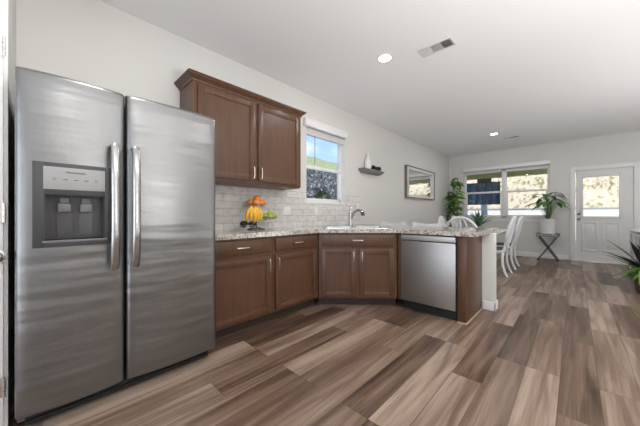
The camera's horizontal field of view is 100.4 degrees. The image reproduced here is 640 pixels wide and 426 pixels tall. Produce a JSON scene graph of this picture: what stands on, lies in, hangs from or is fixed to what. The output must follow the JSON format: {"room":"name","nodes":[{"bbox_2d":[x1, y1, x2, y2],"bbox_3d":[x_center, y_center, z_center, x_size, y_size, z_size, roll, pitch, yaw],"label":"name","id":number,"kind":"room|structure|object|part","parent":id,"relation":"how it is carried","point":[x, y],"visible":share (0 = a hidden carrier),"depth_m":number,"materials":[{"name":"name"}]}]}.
{"room":"kitchen","nodes":[
{"label":"kitchen","id":0,"kind":"room"},
{"bbox_2d":[8,0,15,420],"bbox_3d":[-2.689,-0.325,0.760,0.735,2.870,2.376,0,0,44],"label":"wall","id":1,"kind":"structure","parent":0,"point":[11,3],"depth_m":1.57,"materials":[{"name":"white paint"}]},
{"bbox_2d":[0,0,5,425],"bbox_3d":[-1.855,0.004,1.013,0.085,2.188,0.855,0,0,44],"label":"door","id":2,"kind":"structure","parent":1,"relation":"in","point":[2,37],"depth_m":1.33,"materials":[{"name":"white paint"}]},
{"bbox_3d":[-1.577,0.210,1.290,0.065,0.068,0.068,0,0,44],"label":"knob","id":3,"kind":"part","parent":2,"relation":"part of","materials":[{"name":"silver metal"}]},
{"bbox_2d":[4,0,7,425],"bbox_3d":[-1.625,-0.325,1.327,0.017,2.870,0.096,0,0,44],"label":"trim","id":4,"kind":"structure","parent":1,"relation":"attached to","point":[5,1],"depth_m":1.35,"materials":[{"name":"white paint"}]},
{"bbox_2d":[16,0,448,286],"bbox_3d":[0.058,-0.325,4.259,0.159,2.870,11.230,0,0,44],"label":"wall","id":5,"kind":"structure","parent":0,"point":[98,43],"depth_m":2.98,"materials":[{"name":"white paint"}]},
{"bbox_2d":[174,68,306,189],"bbox_3d":[-0.798,-0.800,2.985,0.382,0.964,1.423,0,0,44],"label":"upper cabinet","id":6,"kind":"object","parent":5,"relation":"attached to","point":[258,137],"visible":0.9,"depth_m":2.82,"materials":[{"name":"brown wood"}]},
{"bbox_3d":[-0.910,-0.778,2.656,0.020,0.847,0.605,0,0,44],"label":"door","id":7,"kind":"part","parent":6,"relation":"part of","materials":[{"name":"brown wood"}]},
{"bbox_3d":[-0.798,-1.248,2.985,0.382,0.067,1.423,0,0,44],"label":"crown moulding","id":8,"kind":"part","parent":6,"relation":"part of","materials":[{"name":"brown wood"}]},
{"bbox_3d":[-0.818,-0.324,3.004,0.308,0.012,1.295,0,0,44],"label":"rail","id":9,"kind":"part","parent":6,"relation":"part of","materials":[{"name":"brown wood"}]},
{"bbox_3d":[-0.464,-0.778,3.121,0.020,0.847,0.605,0,0,44],"label":"door","id":10,"kind":"part","parent":6,"relation":"part of","materials":[{"name":"brown wood"}]},
{"bbox_2d":[283,206,290,214],"bbox_3d":[-0.446,-0.045,3.613,0.008,0.118,0.125,0,0,44],"label":"wall outlet","id":11,"kind":"object","parent":5,"relation":"attached to","point":[286,209],"visible":1,"depth_m":3.61,"materials":[{"name":"white plastic"}]},
{"bbox_2d":[314,207,317,214],"bbox_3d":[-0.058,-0.045,4.017,0.008,0.118,0.075,0,0,44],"label":"wall outlet","id":12,"kind":"object","parent":5,"relation":"attached to","point":[315,208],"visible":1,"depth_m":4.01,"materials":[{"name":"white plastic"}]},
{"bbox_2d":[306,139,344,203],"bbox_3d":[0.066,-0.725,4.251,0.142,1.130,0.910,0,0,44],"label":"window","id":13,"kind":"structure","parent":5,"relation":"in","point":[340,172],"depth_m":4.53,"materials":[{"name":"white plastic"}]},
{"bbox_3d":[0.047,-0.710,4.269,0.060,0.050,0.820,0,0,44],"label":"meeting rail","id":14,"kind":"part","parent":13,"relation":"part of","materials":[{"name":"white plastic"}]},
{"bbox_3d":[0.042,-0.458,4.275,0.038,0.505,0.820,0,0,44],"label":"sash","id":15,"kind":"part","parent":13,"relation":"part of","materials":[{"name":"white plastic"}]},
{"bbox_2d":[304,117,347,144],"bbox_3d":[0.093,-1.067,4.194,0.120,0.635,0.965,0,0,44],"label":"window blind","id":16,"kind":"object","parent":5,"relation":"attached to","point":[308,122],"visible":0.94,"depth_m":4.13,"materials":[{"name":"white fabric"}]},
{"bbox_2d":[358,167,383,175],"bbox_3d":[0.976,-0.790,5.021,0.130,0.070,0.690,0,0,44],"label":"wall shelf","id":17,"kind":"object","parent":5,"relation":"attached to","point":[361,170],"visible":1,"depth_m":4.93,"materials":[{"name":"grey wood"}]},
{"bbox_2d":[364,153,371,168],"bbox_3d":[0.888,-0.969,4.925,0.132,0.285,0.132,0,0,44],"label":"bottle vase","id":18,"kind":"object","parent":17,"relation":"on","point":[368,164],"visible":0.91,"depth_m":4.88,"materials":[{"name":"white ceramic"}]},
{"bbox_2d":[405,165,434,199],"bbox_3d":[2.543,-0.750,6.705,0.058,0.754,1.674,0,0,44],"label":"wall mirror","id":19,"kind":"object","parent":5,"relation":"attached to","point":[419,183],"visible":1,"depth_m":6.64,"materials":[{"name":"grey mirror"}]},
{"bbox_2d":[409,170,430,196],"bbox_3d":[2.526,-0.750,6.721,0.008,0.710,1.630,0,0,44],"label":"mirror glass","id":20,"kind":"object","parent":19,"relation":"attached to","point":[419,180],"depth_m":6.68,"materials":[{"name":"clear mirror"}]},
{"bbox_2d":[8,254,639,425],"bbox_3d":[2.094,1.170,2.308,5.800,0.120,11.530,0,0,44],"label":"floor","id":21,"kind":"structure","parent":0,"point":[560,346],"depth_m":1.94,"materials":[{"name":"wood"}]},
{"bbox_2d":[15,66,214,425],"bbox_3d":[-1.404,0.187,1.922,0.883,1.846,1.020,0,0,44],"label":"refrigerator","id":22,"kind":"object","parent":21,"relation":"on","point":[115,193],"visible":1,"depth_m":1.53,"materials":[{"name":"grey metal"}]},
{"bbox_3d":[-1.416,0.056,1.475,0.007,0.128,0.060,0,0,44],"label":"splash panel","id":23,"kind":"part","parent":22,"relation":"part of","materials":[{"name":"grey plastic"}]},
{"bbox_3d":[-1.365,0.144,1.486,0.093,1.761,0.444,0,0,44],"label":"door","id":24,"kind":"part","parent":22,"relation":"part of","materials":[{"name":"silver metal"}]},
{"bbox_3d":[-1.326,-0.187,1.448,0.004,0.118,0.248,0,0,44],"label":"display panel","id":25,"kind":"part","parent":22,"relation":"part of","materials":[{"name":"silver metal"}]},
{"bbox_3d":[-1.353,0.056,1.540,0.007,0.128,0.060,0,0,44],"label":"splash panel","id":26,"kind":"part","parent":22,"relation":"part of","materials":[{"name":"grey plastic"}]},
{"bbox_3d":[-1.198,-0.043,1.556,0.079,0.737,0.041,0,0,44],"label":"handle","id":27,"kind":"part","parent":22,"relation":"part of","materials":[{"name":"metal"}]},
{"bbox_3d":[-1.127,-0.043,1.630,0.079,0.737,0.041,0,0,44],"label":"handle","id":28,"kind":"part","parent":22,"relation":"part of","materials":[{"name":"metal"}]},
{"bbox_3d":[-1.009,0.144,1.857,0.093,1.761,0.568,0,0,44],"label":"door","id":29,"kind":"part","parent":22,"relation":"part of","materials":[{"name":"silver metal"}]},
{"bbox_2d":[215,236,272,338],"bbox_3d":[-0.920,0.667,2.660,0.652,0.885,0.695,0,0,44],"label":"base cabinet","id":30,"kind":"object","parent":21,"relation":"on","point":[243,267],"visible":0.66,"depth_m":2.47,"materials":[{"name":"brown wood"}]},
{"bbox_3d":[-0.720,0.315,2.460,0.020,0.134,0.645,0,0,44],"label":"drawer","id":31,"kind":"part","parent":30,"relation":"part of","materials":[{"name":"brown wood"}]},
{"bbox_2d":[215,224,497,239],"bbox_3d":[0.408,0.203,2.972,2.124,0.045,3.005,0,0,44],"label":"countertop","id":32,"kind":"structure","parent":30,"relation":"on","point":[427,230],"depth_m":3.03,"materials":[{"name":"stone"}]},
{"bbox_2d":[239,203,277,229],"bbox_3d":[-0.723,0.026,3.093,0.261,0.304,0.481,0,0,44],"label":"fruit stand","id":33,"kind":"object","parent":32,"relation":"on","point":[249,227],"visible":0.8,"depth_m":3.06,"materials":[{"name":"brown metal"}]},
{"bbox_2d":[240,221,247,226],"bbox_3d":[-0.837,0.108,2.935,0.071,0.068,0.090,0,0,44],"label":"avocado","id":34,"kind":"object","parent":33,"relation":"in","point":[241,222],"visible":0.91,"depth_m":2.91,"materials":[{"name":"food"}]},
{"bbox_2d":[239,225,255,227],"bbox_3d":[-0.817,0.139,2.981,0.176,0.035,0.197,0,0,-3],"label":"basket","id":35,"kind":"object","parent":33,"relation":"on","point":[239,225],"depth_m":2.92,"materials":[{"name":"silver metal"}]},
{"bbox_2d":[247,199,252,205],"bbox_3d":[-0.791,-0.131,3.029,0.081,0.080,0.082,0,0,44],"label":"orange","id":36,"kind":"object","parent":33,"relation":"in","point":[250,201],"visible":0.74,"depth_m":3.00,"materials":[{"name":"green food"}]},
{"bbox_2d":[245,204,262,222],"bbox_3d":[-0.711,-0.005,2.870,0.088,0.203,0.219,0,0,44],"label":"banana bunch","id":37,"kind":"object","parent":33,"relation":"hanging from","point":[255,212],"visible":1,"depth_m":2.85,"materials":[{"name":"yellow food"}]},
{"bbox_2d":[252,199,259,205],"bbox_3d":[-0.722,-0.130,3.009,0.081,0.080,0.082,0,0,44],"label":"orange","id":38,"kind":"object","parent":33,"relation":"in","point":[256,201],"visible":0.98,"depth_m":2.98,"materials":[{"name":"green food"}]},
{"bbox_2d":[259,199,264,205],"bbox_3d":[-0.667,-0.130,3.060,0.081,0.080,0.082,0,0,44],"label":"orange","id":39,"kind":"object","parent":33,"relation":"in","point":[262,201],"visible":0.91,"depth_m":3.03,"materials":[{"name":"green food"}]},
{"bbox_2d":[344,204,364,225],"bbox_3d":[0.506,0.019,3.827,0.308,0.322,0.133,0,0,26],"label":"kitchen faucet","id":40,"kind":"object","parent":32,"relation":"on","point":[351,215],"visible":0.9,"depth_m":3.82,"materials":[{"name":"silver metal"}]},
{"bbox_3d":[0.512,0.014,3.794,0.219,0.173,0.047,0,0,34],"label":"spout","id":41,"kind":"part","parent":40,"relation":"part of","materials":[{"name":"silver metal"}]},
{"bbox_2d":[323,226,388,228],"bbox_3d":[0.460,0.262,3.525,0.840,0.177,0.480,0,0,2],"label":"sink","id":42,"kind":"object","parent":32,"relation":"in","point":[359,227],"visible":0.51,"depth_m":3.71,"materials":[{"name":"metal"}]},
{"bbox_3d":[0.265,0.262,3.531,0.350,0.176,0.380,0,0,2],"label":"bowl","id":43,"kind":"part","parent":42,"relation":"part of","materials":[{"name":"metal"}]},
{"bbox_3d":[0.655,0.262,3.520,0.350,0.176,0.380,0,0,2],"label":"bowl","id":44,"kind":"part","parent":42,"relation":"part of","materials":[{"name":"metal"}]},
{"bbox_2d":[269,233,317,319],"bbox_3d":[-0.449,0.667,3.151,0.652,0.885,0.662,0,0,44],"label":"base cabinet","id":45,"kind":"object","parent":21,"relation":"on","point":[295,257],"visible":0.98,"depth_m":2.92,"materials":[{"name":"brown wood"}]},
{"bbox_3d":[-0.252,0.315,2.949,0.020,0.134,0.595,0,0,44],"label":"drawer","id":46,"kind":"part","parent":45,"relation":"part of","materials":[{"name":"brown wood"}]},
{"bbox_3d":[-0.252,0.703,2.949,0.020,0.565,0.595,0,0,44],"label":"door","id":47,"kind":"part","parent":45,"relation":"part of","materials":[{"name":"brown wood"}]},
{"bbox_2d":[319,233,401,304],"bbox_3d":[0.482,0.667,3.413,0.989,0.885,0.554,0,0,2],"label":"base cabinet","id":48,"kind":"object","parent":21,"relation":"on","point":[355,268],"depth_m":3.18,"materials":[{"name":"brown wood"}]},
{"bbox_3d":[0.225,0.703,3.187,0.407,0.565,0.020,0,0,2],"label":"door","id":49,"kind":"part","parent":48,"relation":"part of","materials":[{"name":"brown wood"}]},
{"bbox_3d":[0.450,0.315,3.180,0.848,0.134,0.020,0,0,2],"label":"drawer","id":50,"kind":"part","parent":48,"relation":"part of","materials":[{"name":"brown wood"}]},
{"bbox_3d":[0.676,0.703,3.174,0.407,0.565,0.020,0,0,2],"label":"door","id":51,"kind":"part","parent":48,"relation":"part of","materials":[{"name":"brown wood"}]},
{"bbox_3d":[0.946,0.618,3.165,0.046,0.785,0.020,0,0,44],"label":"filler strip","id":52,"kind":"part","parent":48,"relation":"part of","materials":[{"name":"brown wood"}]},
{"bbox_2d":[382,221,405,224],"bbox_3d":[1.142,0.618,4.435,0.450,0.986,0.414,0,0,44],"label":"counter stool","id":53,"kind":"object","parent":21,"relation":"on","point":[383,222],"visible":0.17,"depth_m":4.59,"materials":[{"name":"white paint"}]},
{"bbox_2d":[413,222,441,226],"bbox_3d":[1.550,0.618,4.045,0.450,0.986,0.414,0,0,44],"label":"counter stool","id":54,"kind":"object","parent":21,"relation":"on","point":[414,223],"visible":0.23,"depth_m":4.18,"materials":[{"name":"white paint"}]},
{"bbox_2d":[401,234,457,320],"bbox_3d":[1.377,0.674,3.137,0.594,0.872,0.624,0,0,44],"label":"dishwasher","id":55,"kind":"object","parent":21,"relation":"on","point":[429,263],"visible":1,"depth_m":2.89,"materials":[{"name":"silver metal"}]},
{"bbox_3d":[1.219,1.052,2.973,0.594,0.115,0.020,0,0,44],"label":"toe panel","id":56,"kind":"part","parent":55,"relation":"part of","materials":[{"name":"black plastic"}]},
{"bbox_2d":[438,216,448,226],"bbox_3d":[2.804,0.578,5.555,0.607,1.079,0.535,0,0,44],"label":"dining chair","id":57,"kind":"object","parent":21,"relation":"on","point":[442,219],"visible":0.24,"depth_m":5.70,"materials":[{"name":"white paint"}]},
{"bbox_2d":[443,178,465,226],"bbox_3d":[3.824,0.030,7.651,0.578,2.160,0.796,0,0,44],"label":"tree","id":58,"kind":"object","parent":21,"relation":"on","point":[454,197],"visible":0.64,"depth_m":7.68,"materials":[{"name":"green plant"}]},
{"bbox_2d":[451,216,459,226],"bbox_3d":[3.378,0.578,6.154,0.607,1.079,0.535,0,0,44],"label":"dining chair","id":59,"kind":"object","parent":21,"relation":"on","point":[457,223],"visible":0.16,"depth_m":6.27,"materials":[{"name":"white paint"}]},
{"bbox_2d":[445,216,477,227],"bbox_3d":[2.519,0.578,4.630,0.535,1.079,0.607,0,0,44],"label":"dining chair","id":60,"kind":"object","parent":21,"relation":"on","point":[457,218],"visible":0.23,"depth_m":4.42,"materials":[{"name":"white paint"}]},
{"bbox_2d":[457,236,482,324],"bbox_3d":[1.651,0.667,2.911,0.090,0.885,0.652,0,0,44],"label":"end panel","id":61,"kind":"object","parent":21,"relation":"on","point":[469,248],"visible":0.84,"depth_m":2.75,"materials":[{"name":"brown wood"}]},
{"bbox_3d":[1.651,1.101,2.911,0.090,0.018,0.652,0,0,44],"label":"floor moulding","id":62,"kind":"part","parent":61,"relation":"part of","materials":[{"name":"beige wood"}]},
{"bbox_3d":[1.679,0.667,2.907,0.018,0.885,0.619,0,0,44],"label":"panel","id":63,"kind":"part","parent":61,"relation":"part of","materials":[{"name":"brown wood"}]},
{"bbox_2d":[495,229,506,233],"bbox_3d":[3.351,0.730,5.570,0.740,0.760,1.960,0,0,44],"label":"dining table","id":64,"kind":"object","parent":21,"relation":"on","point":[499,230],"visible":0.04,"depth_m":5.51,"materials":[{"name":"white paint"}]},
{"bbox_2d":[465,209,492,227],"bbox_3d":[3.124,0.128,5.269,0.623,0.445,0.623,0,0,44],"label":"spider plant","id":65,"kind":"object","parent":64,"relation":"on","point":[478,219],"visible":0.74,"depth_m":5.21,"materials":[{"name":"green plant"}]},
{"bbox_2d":[496,216,516,276],"bbox_3d":[3.296,0.578,4.971,0.607,1.079,0.535,0,0,44],"label":"dining chair","id":66,"kind":"object","parent":21,"relation":"on","point":[510,229],"visible":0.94,"depth_m":4.76,"materials":[{"name":"white paint"}]},
{"bbox_3d":[3.265,0.883,4.710,0.056,0.469,0.125,0,0,-24],"label":"leg","id":67,"kind":"part","parent":66,"relation":"part of","materials":[{"name":"white paint"}]},
{"bbox_3d":[3.556,0.883,5.014,0.125,0.469,0.056,0,0,21],"label":"leg","id":68,"kind":"part","parent":66,"relation":"part of","materials":[{"name":"white paint"}]},
{"bbox_2d":[496,216,523,269],"bbox_3d":[3.912,0.578,5.614,0.607,1.079,0.535,0,0,44],"label":"dining chair","id":69,"kind":"object","parent":21,"relation":"on","point":[512,246],"visible":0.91,"depth_m":5.41,"materials":[{"name":"white paint"}]},
{"bbox_3d":[3.881,0.883,5.353,0.056,0.469,0.125,0,0,-24],"label":"leg","id":70,"kind":"part","parent":69,"relation":"part of","materials":[{"name":"white paint"}]},
{"bbox_3d":[4.171,0.883,5.656,0.125,0.469,0.056,0,0,21],"label":"leg","id":71,"kind":"part","parent":69,"relation":"part of","materials":[{"name":"white paint"}]},
{"bbox_2d":[536,233,559,261],"bbox_3d":[5.470,0.791,6.393,0.420,0.652,0.360,0,0,44],"label":"plant stand","id":72,"kind":"object","parent":21,"relation":"on","point":[556,235],"visible":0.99,"depth_m":6.30,"materials":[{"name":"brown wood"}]},
{"bbox_2d":[524,192,569,233],"bbox_3d":[5.329,-0.002,6.283,0.863,1.042,0.714,0,0,44],"label":"peace lily","id":73,"kind":"object","parent":72,"relation":"on","point":[547,226],"visible":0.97,"depth_m":6.30,"materials":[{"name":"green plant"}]},
{"bbox_2d":[540,219,556,233],"bbox_3d":[5.470,0.319,6.393,0.324,0.400,0.324,0,0,44],"label":"pot","id":74,"kind":"object","parent":73,"relation":"attached to","point":[547,226],"depth_m":6.28,"materials":[{"name":"white ceramic"}]},
{"bbox_3d":[5.350,0.823,6.283,0.381,0.588,0.025,0,0,44],"label":"leg","id":75,"kind":"part","parent":72,"relation":"part of","materials":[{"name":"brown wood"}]},
{"bbox_2d":[536,233,559,236],"bbox_3d":[5.470,0.500,6.393,0.420,0.070,0.360,0,0,44],"label":"tray","id":76,"kind":"object","parent":72,"relation":"on","point":[537,234],"depth_m":6.26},
{"bbox_3d":[5.589,0.823,6.503,0.381,0.588,0.025,0,0,44],"label":"leg","id":77,"kind":"part","parent":72,"relation":"part of","materials":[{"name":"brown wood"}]},
{"bbox_2d":[603,232,639,292],"bbox_3d":[4.542,0.561,3.675,0.718,1.099,0.827,0,0,-7],"label":"plant","id":78,"kind":"object","parent":21,"relation":"on","point":[636,265],"visible":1,"depth_m":3.76,"materials":[{"name":"green plant"}]},
{"bbox_3d":[4.582,0.990,3.697,0.310,0.240,0.310,0,0,44],"label":"pot","id":79,"kind":"part","parent":78,"relation":"part of","materials":[{"name":"brown ceramic"}]},
{"bbox_2d":[629,229,639,272],"bbox_3d":[5.474,0.696,4.367,0.420,0.828,1.250,0,0,44],"label":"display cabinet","id":80,"kind":"object","parent":21,"relation":"on","point":[634,237],"visible":0.55,"depth_m":4.58,"materials":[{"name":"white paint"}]},
{"bbox_3d":[5.544,0.667,4.722,0.020,0.685,0.590,0,0,44],"label":"door","id":81,"kind":"part","parent":80,"relation":"part of","materials":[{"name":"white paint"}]},
{"bbox_3d":[5.547,0.667,4.719,0.012,0.615,0.520,0,0,44],"label":"panel","id":82,"kind":"part","parent":80,"relation":"part of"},
{"bbox_3d":[5.125,0.667,4.279,0.012,0.615,0.520,0,0,44],"label":"panel","id":83,"kind":"part","parent":80,"relation":"part of","materials":[{"name":"white wood"}]},
{"bbox_2d":[99,0,639,156],"bbox_3d":[2.094,-1.820,2.308,5.800,0.120,11.530,0,0,44],"label":"ceiling","id":84,"kind":"structure","parent":0,"point":[537,71],"depth_m":2.98,"materials":[{"name":"white paint"}]},
{"bbox_2d":[377,53,392,62],"bbox_3d":[0.732,-1.756,3.011,0.180,0.007,0.180,0,0,44],"label":"recessed light","id":85,"kind":"object","parent":84,"relation":"in","point":[383,58],"visible":1,"depth_m":3.01,"materials":[{"name":"white paint"}]},
{"bbox_2d":[379,55,390,61],"bbox_3d":[0.732,-1.754,3.011,0.132,0.002,0.132,0,0,44],"label":"diffuser","id":86,"kind":"object","parent":85,"relation":"attached to","point":[382,58],"depth_m":3.01,"materials":[{"name":"white"}]},
{"bbox_2d":[417,36,456,57],"bbox_3d":[1.231,-1.754,2.816,0.344,0.012,0.179,0,0,44],"label":"ceiling vent","id":87,"kind":"object","parent":84,"relation":"in","point":[448,42],"visible":1,"depth_m":2.81,"materials":[{"name":"white metal"}]},
{"bbox_2d":[397,233,495,301],"bbox_3d":[1.252,0.667,3.839,2.165,0.885,0.125,0,0,44],"label":"wall","id":88,"kind":"structure","parent":0,"point":[489,240],"depth_m":3.09,"materials":[{"name":"white paint"}]},
{"bbox_2d":[482,299,497,311],"bbox_3d":[1.264,1.060,3.826,2.160,0.100,0.159,0,0,44],"label":"baseboard","id":89,"kind":"structure","parent":88,"relation":"attached to","point":[487,305],"depth_m":3.07,"materials":[{"name":"white paint"}]},
{"bbox_2d":[449,131,639,254],"bbox_3d":[6.031,-0.325,6.415,5.800,2.870,0.150,0,0,44],"label":"wall","id":90,"kind":"structure","parent":0,"point":[620,147],"depth_m":6.52,"materials":[{"name":"white paint"}]},
{"bbox_2d":[467,179,500,204],"bbox_3d":[6.012,-0.826,9.900,1.190,0.972,0.116,0,0,44],"label":"shade","id":91,"kind":"object","parent":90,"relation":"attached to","point":[489,198],"visible":0.83,"depth_m":9.83,"materials":[{"name":"blue fabric"}]},
{"bbox_2d":[465,165,550,221],"bbox_3d":[5.034,-0.510,7.326,2.000,1.440,0.155,0,0,44],"label":"window","id":92,"kind":"structure","parent":90,"relation":"in","point":[503,217],"depth_m":7.30,"materials":[{"name":"white plastic"}]},
{"bbox_3d":[4.710,-0.610,7.682,0.890,0.050,0.050,0,0,44],"label":"meeting rail","id":93,"kind":"part","parent":92,"relation":"part of","materials":[{"name":"white plastic"}]},
{"bbox_3d":[4.714,-0.273,7.685,0.890,0.675,0.040,0,0,44],"label":"sash","id":94,"kind":"part","parent":92,"relation":"part of","materials":[{"name":"white plastic"}]},
{"bbox_2d":[463,160,549,175],"bbox_3d":[4.996,-1.242,7.286,1.970,0.185,0.125,0,0,44],"label":"window blind","id":95,"kind":"object","parent":92,"relation":"attached to","point":[543,163],"visible":1,"depth_m":7.15,"materials":[{"name":"white plastic"}]},
{"bbox_3d":[5.012,0.160,7.303,2.000,0.100,0.090,0,0,44],"label":"sill","id":96,"kind":"part","parent":92,"relation":"part of","materials":[{"name":"white paint"}]},
{"bbox_3d":[5.418,-0.610,7.004,0.850,0.050,0.050,0,0,44],"label":"meeting rail","id":97,"kind":"part","parent":92,"relation":"part of","materials":[{"name":"white plastic"}]},
{"bbox_3d":[5.421,-0.273,7.007,0.850,0.675,0.040,0,0,44],"label":"sash","id":98,"kind":"part","parent":92,"relation":"part of","materials":[{"name":"white plastic"}]},
{"bbox_2d":[467,168,575,179],"bbox_3d":[6.780,-1.430,7.630,6.900,0.240,2.600,0,0,44],"label":"patio cover","id":99,"kind":"object","parent":90,"relation":"attached to","point":[544,170],"depth_m":9.31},
{"bbox_2d":[496,251,569,259],"bbox_3d":[5.980,1.050,6.350,5.484,0.120,0.016,0,0,44],"label":"baseboard","id":100,"kind":"structure","parent":90,"relation":"attached to","point":[518,253],"depth_m":6.75,"materials":[{"name":"white paint"}]},
{"bbox_2d":[575,166,632,264],"bbox_3d":[6.383,0.048,6.009,0.910,2.125,0.150,0,0,44],"label":"door","id":101,"kind":"structure","parent":90,"relation":"in","point":[593,233],"depth_m":5.97,"materials":[{"name":"white paint"}]},
{"bbox_3d":[6.224,0.520,6.146,0.280,0.680,0.012,0,0,44],"label":"raised panel","id":102,"kind":"part","parent":101,"relation":"part of","materials":[{"name":"white paint"}]},
{"bbox_3d":[6.346,-0.395,6.028,0.650,0.990,0.014,0,0,44],"label":"lite frame","id":103,"kind":"part","parent":101,"relation":"part of","materials":[{"name":"white paint"}]},
{"bbox_3d":[6.469,0.520,5.911,0.280,0.680,0.012,0,0,44],"label":"raised panel","id":104,"kind":"part","parent":101,"relation":"part of","materials":[{"name":"white paint"}]},
{"bbox_2d":[570,161,639,260],"bbox_3d":[6.359,0.003,5.985,1.090,2.215,0.018,0,0,44],"label":"trim","id":105,"kind":"structure","parent":90,"relation":"attached to","point":[636,165],"depth_m":6.04,"materials":[{"name":"white paint"}]},
{"label":"outside","id":106,"kind":"structure","parent":0,"visible":0},
{"bbox_2d":[306,156,336,169],"bbox_3d":[-2.136,-2.181,11.190,5.600,1.477,23.200,0,0,44],"label":"grass bank","id":107,"kind":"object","parent":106,"point":[312,161],"visible":0.05,"depth_m":11.29,"materials":[{"name":"green plant"}]},
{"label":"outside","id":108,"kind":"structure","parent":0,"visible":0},
{"bbox_3d":[7.731,1.325,7.827,34.000,0.170,38.000,0,0,44],"label":"ground","id":109,"kind":"structure","parent":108,"visible":0},
{"bbox_2d":[306,169,336,199],"bbox_3d":[-0.422,-0.135,8.715,0.400,2.750,20.000,0,0,44],"label":"stone wall","id":110,"kind":"structure","parent":109,"relation":"on","point":[315,179],"depth_m":8.88,"materials":[{"name":"grey stone"}]},
{"bbox_2d":[312,187,333,198],"bbox_3d":[0.111,0.227,7.846,1.034,2.027,1.069,0,0,-23],"label":"shrub","id":111,"kind":"object","parent":109,"relation":"on","point":[321,194],"visible":0.2,"depth_m":7.72,"materials":[{"name":"green plant"}]},
{"bbox_2d":[477,178,491,214],"bbox_3d":[6.137,-0.034,9.950,0.440,2.548,0.150,0,0,44],"label":"patio post","id":112,"kind":"object","parent":109,"relation":"on","point":[484,208],"visible":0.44,"depth_m":9.90,"materials":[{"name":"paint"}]},
{"bbox_3d":[6.137,0.130,9.950,0.180,2.220,0.140,0,0,44],"label":"post","id":113,"kind":"part","parent":112,"relation":"part of","materials":[{"name":"white paint"}]},
{"bbox_2d":[468,207,618,248],"bbox_3d":[9.201,0.510,9.361,30.000,1.460,0.290,0,0,44],"label":"wall","id":114,"kind":"structure","parent":109,"relation":"on","point":[589,211],"depth_m":9.98,"materials":[{"name":"grey paint"}]},
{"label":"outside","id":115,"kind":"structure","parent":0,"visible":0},
{"bbox_2d":[467,172,618,208],"bbox_3d":[14.764,-5.083,14.370,35.100,10.293,14.700,0,0,44],"label":"hillside","id":116,"kind":"structure","parent":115,"point":[603,191],"depth_m":10.95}
]}

